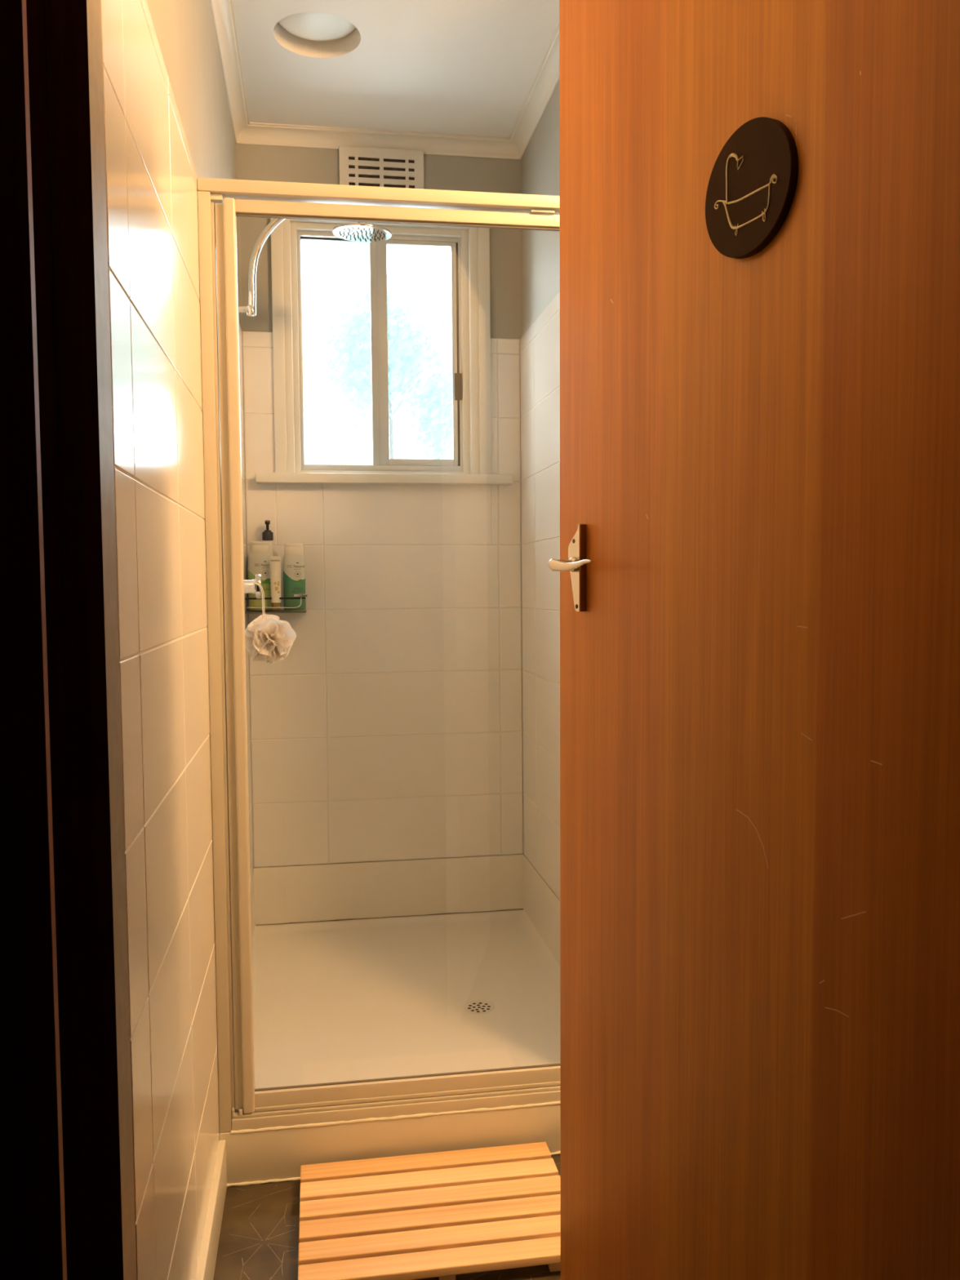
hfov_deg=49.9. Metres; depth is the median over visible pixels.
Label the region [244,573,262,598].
shower mixer
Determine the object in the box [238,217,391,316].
shower
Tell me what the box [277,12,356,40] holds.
recessed light
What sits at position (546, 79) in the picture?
trim
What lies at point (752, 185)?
sign
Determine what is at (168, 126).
wall
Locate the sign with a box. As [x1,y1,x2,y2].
[705,116,798,258]
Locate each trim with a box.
[0,0,123,1279]
[86,0,137,1279]
[209,0,249,142]
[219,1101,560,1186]
[235,122,519,159]
[508,22,559,159]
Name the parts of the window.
sash frame, aluminium frame, sill, sash frame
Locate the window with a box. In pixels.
[255,217,512,484]
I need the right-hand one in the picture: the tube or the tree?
the tree
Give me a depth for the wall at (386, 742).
3.25 m
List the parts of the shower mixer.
handle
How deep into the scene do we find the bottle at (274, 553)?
3.13 m
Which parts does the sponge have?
cord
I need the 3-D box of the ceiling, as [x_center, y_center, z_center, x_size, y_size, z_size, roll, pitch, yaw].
[0.634,-1.466,1.059,2.063,0.056,4.642,-1,3,-9]
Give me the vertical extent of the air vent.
0.130 m
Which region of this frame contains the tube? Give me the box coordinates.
[269,555,281,609]
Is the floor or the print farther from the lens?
the print
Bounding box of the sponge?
[244,582,296,663]
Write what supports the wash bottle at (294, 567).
on the caddy
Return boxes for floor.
[213,1154,560,1279]
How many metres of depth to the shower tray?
2.69 m
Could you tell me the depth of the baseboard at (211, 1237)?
1.81 m
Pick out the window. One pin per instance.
(471, 463)
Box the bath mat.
[297,1142,560,1279]
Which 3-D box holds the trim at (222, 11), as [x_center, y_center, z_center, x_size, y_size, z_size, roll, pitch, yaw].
[-0.512,-1.448,1.849,0.046,0.046,2.540,-1,3,-9]
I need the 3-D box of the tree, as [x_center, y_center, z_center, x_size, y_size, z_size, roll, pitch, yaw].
[-0.336,-0.204,3.756,0.566,2.370,0.377,-1,3,0]
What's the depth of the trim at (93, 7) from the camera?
1.05 m
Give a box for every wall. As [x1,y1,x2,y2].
[100,0,254,1279]
[235,143,524,924]
[520,80,559,965]
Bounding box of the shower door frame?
[197,177,559,1132]
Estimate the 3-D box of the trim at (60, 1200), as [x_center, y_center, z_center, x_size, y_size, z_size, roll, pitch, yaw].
[0.119,0.096,0.551,0.785,2.110,0.440,-1,3,-9]
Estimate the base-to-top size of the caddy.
0.054 m
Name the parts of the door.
lever, plate, plate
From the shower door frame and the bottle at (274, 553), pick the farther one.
the bottle at (274, 553)
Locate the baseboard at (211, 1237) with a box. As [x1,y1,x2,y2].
[195,1140,226,1279]
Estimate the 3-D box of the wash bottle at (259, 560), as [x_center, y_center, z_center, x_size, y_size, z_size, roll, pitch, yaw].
[-0.654,-0.192,3.089,0.078,0.205,0.044,-1,3,-9]
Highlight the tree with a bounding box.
[304,261,453,459]
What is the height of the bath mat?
0.040 m
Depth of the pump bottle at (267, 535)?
3.13 m
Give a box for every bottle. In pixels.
[248,541,273,610]
[262,520,277,610]
[268,549,277,610]
[283,543,306,610]
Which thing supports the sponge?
hanging from the shower mixer
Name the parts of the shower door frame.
head rail, door rail, door rail, catch plate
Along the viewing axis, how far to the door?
1.06 m
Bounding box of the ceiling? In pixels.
[232,0,559,137]
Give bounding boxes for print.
[273,581,279,593]
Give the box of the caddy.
[244,594,306,613]
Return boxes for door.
[547,0,959,1279]
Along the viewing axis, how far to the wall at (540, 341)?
3.00 m
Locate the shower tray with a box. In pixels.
[252,908,559,1088]
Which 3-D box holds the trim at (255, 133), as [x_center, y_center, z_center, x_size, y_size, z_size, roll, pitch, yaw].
[-0.300,-1.520,3.144,0.873,0.046,0.046,-1,3,-9]
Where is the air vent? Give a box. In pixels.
[338,146,423,188]
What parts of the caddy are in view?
rail, plate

